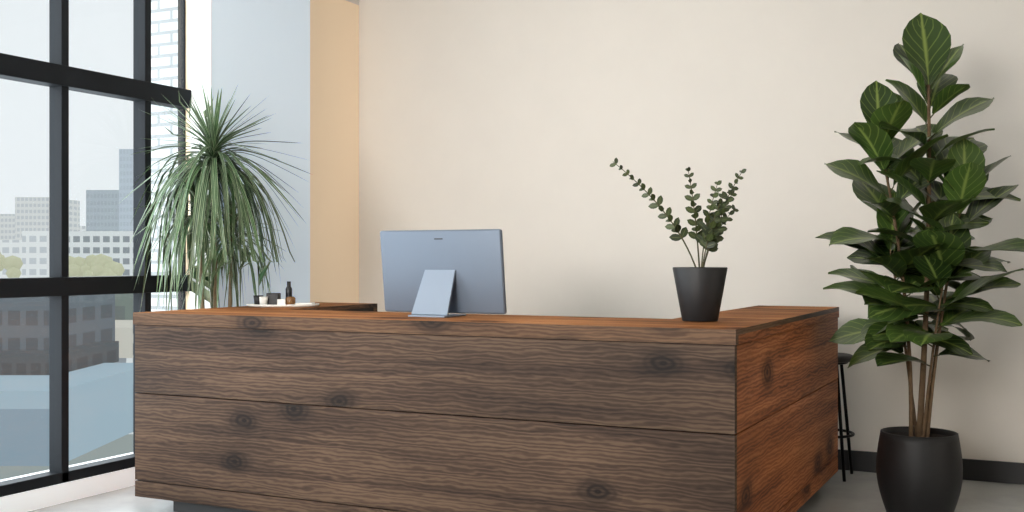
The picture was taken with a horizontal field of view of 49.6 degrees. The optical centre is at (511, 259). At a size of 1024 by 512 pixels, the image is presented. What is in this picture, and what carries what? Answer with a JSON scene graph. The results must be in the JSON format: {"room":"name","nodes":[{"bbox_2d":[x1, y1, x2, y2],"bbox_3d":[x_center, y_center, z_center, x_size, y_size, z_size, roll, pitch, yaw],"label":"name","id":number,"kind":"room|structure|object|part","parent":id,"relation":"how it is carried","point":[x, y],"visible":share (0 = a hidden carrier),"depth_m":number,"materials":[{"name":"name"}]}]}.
{"room":"office reception area","nodes":[
{"label":"office reception area","id":0,"kind":"room"},
{"bbox_2d":[0,0,358,511],"bbox_3d":[-3.610,-0.432,4.452,0.400,3.600,10.020,0,0,26],"label":"wall","id":1,"kind":"structure","parent":0,"point":[334,24],"depth_m":8.41,"materials":[{"name":"white paint"}]},
{"bbox_2d":[0,0,190,496],"bbox_3d":[-3.629,-0.387,4.065,0.115,3.290,6.908,0,0,26],"label":"window","id":2,"kind":"structure","parent":1,"relation":"in","point":[56,74],"depth_m":6.25,"materials":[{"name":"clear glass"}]},
{"bbox_2d":[190,0,211,308],"bbox_3d":[-1.995,-0.432,7.104,0.166,3.600,0.012,0,0,26],"label":"trim","id":3,"kind":"structure","parent":1,"relation":"attached to","point":[200,10],"depth_m":7.10,"materials":[{"name":"white paint"}]},
{"bbox_2d":[212,0,309,307],"bbox_3d":[-1.765,-0.432,7.581,0.160,3.600,1.049,0,0,26],"label":"wall","id":4,"kind":"structure","parent":0,"point":[261,47],"depth_m":7.63,"materials":[{"name":"white paint"}]},
{"bbox_2d":[28,470,1023,511],"bbox_3d":[0.252,1.428,2.560,9.000,0.120,10.820,0,0,26],"label":"floor","id":5,"kind":"structure","parent":0,"point":[860,492],"depth_m":6.28,"materials":[{"name":"concrete"}]},
{"bbox_2d":[124,81,309,310],"bbox_3d":[-1.680,0.122,6.821,0.881,2.490,1.185,0,0,26],"label":"dracaena plant","id":6,"kind":"object","parent":5,"relation":"on","point":[203,219],"visible":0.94,"depth_m":6.75,"materials":[{"name":"green plant"}]},
{"bbox_2d":[133,302,838,511],"bbox_3d":[-0.034,0.828,6.354,3.306,1.080,2.421,0,0,26],"label":"reception desk","id":7,"kind":"object","parent":5,"relation":"on","point":[328,406],"visible":1,"depth_m":5.22,"materials":[{"name":"brown wood"}]},
{"bbox_2d":[246,281,318,306],"bbox_3d":[-1.397,0.211,6.758,0.444,0.152,0.275,0,0,0],"label":"tray","id":8,"kind":"object","parent":7,"relation":"on","point":[271,299],"visible":1,"depth_m":6.71,"materials":[{"name":"white ceramic"}]},
{"bbox_3d":[-1.397,0.279,6.758,0.444,0.016,0.275,0,0,0],"label":"tray dish","id":9,"kind":"part","parent":8,"relation":"part of","materials":[{"name":"white"}]},
{"bbox_2d":[286,296,295,304],"bbox_3d":[-1.342,0.253,6.713,0.060,0.055,0.060,0,0,0],"label":"jar","id":10,"kind":"object","parent":8,"relation":"on","point":[290,300],"depth_m":6.69,"materials":[{"name":"brown"}]},
{"bbox_2d":[380,229,506,317],"bbox_3d":[-0.377,0.069,5.586,0.705,0.436,0.225,0,0,26],"label":"computer monitor","id":11,"kind":"object","parent":7,"relation":"on","point":[427,273],"visible":1,"depth_m":5.57,"materials":[{"name":"silver metal"}]},
{"bbox_2d":[133,302,838,344],"bbox_3d":[-0.034,0.320,6.354,3.306,0.064,2.421,0,0,26],"label":"countertop","id":12,"kind":"structure","parent":7,"relation":"on","point":[738,326],"depth_m":5.30,"materials":[{"name":"brown wood"}]},
{"bbox_2d":[610,158,745,321],"bbox_3d":[0.776,-0.096,5.170,0.638,0.765,0.254,0,0,0],"label":"eucalyptus plant","id":13,"kind":"object","parent":7,"relation":"on","point":[699,289],"visible":1,"depth_m":5.15,"materials":[{"name":"green plant"}]},
{"bbox_3d":[0.877,0.162,5.170,0.254,0.250,0.254,0,0,0],"label":"plant pot","id":14,"kind":"part","parent":13,"relation":"part of","materials":[{"name":"ceramic"}]},
{"bbox_2d":[837,352,854,481],"bbox_3d":[1.982,0.983,7.000,0.356,0.771,0.356,0,0,26],"label":"bar stool","id":15,"kind":"object","parent":5,"relation":"on","point":[843,358],"visible":0.26,"depth_m":6.88,"materials":[{"name":"black metal"}]},
{"bbox_2d":[876,426,962,511],"bbox_3d":[2.175,1.145,5.920,0.436,0.445,0.436,0,0,0],"label":"plant pot","id":16,"kind":"object","parent":5,"relation":"on","point":[919,469],"depth_m":5.75,"materials":[{"name":"ceramic"}]},
{"bbox_2d":[816,13,1023,511],"bbox_3d":[2.172,0.019,5.957,1.038,2.697,0.913,0,0,0],"label":"potted plant","id":17,"kind":"object","parent":5,"relation":"on","point":[919,466],"visible":1,"depth_m":5.87,"materials":[{"name":"plant"}]},
{"bbox_2d":[359,0,1023,462],"bbox_3d":[2.544,-0.432,7.239,9.000,3.600,0.400,0,0,26],"label":"wall","id":18,"kind":"structure","parent":0,"point":[513,117],"depth_m":7.73,"materials":[{"name":"beige paint"}]},
{"bbox_2d":[837,449,1023,484],"bbox_3d":[2.533,1.303,7.012,8.020,0.130,0.018,0,0,26],"label":"baseboard","id":19,"kind":"structure","parent":18,"relation":"attached to","point":[863,461],"depth_m":6.83,"materials":[{"name":"black"}]},
{"label":"outside","id":20,"kind":"structure","parent":0,"visible":0},
{"bbox_2d":[0,149,132,479],"bbox_3d":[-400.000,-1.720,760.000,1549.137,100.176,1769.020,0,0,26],"label":"city buildings","id":21,"kind":"structure","parent":20,"point":[100,326],"depth_m":136.42,"materials":[{"name":"grey concrete"}]}
]}

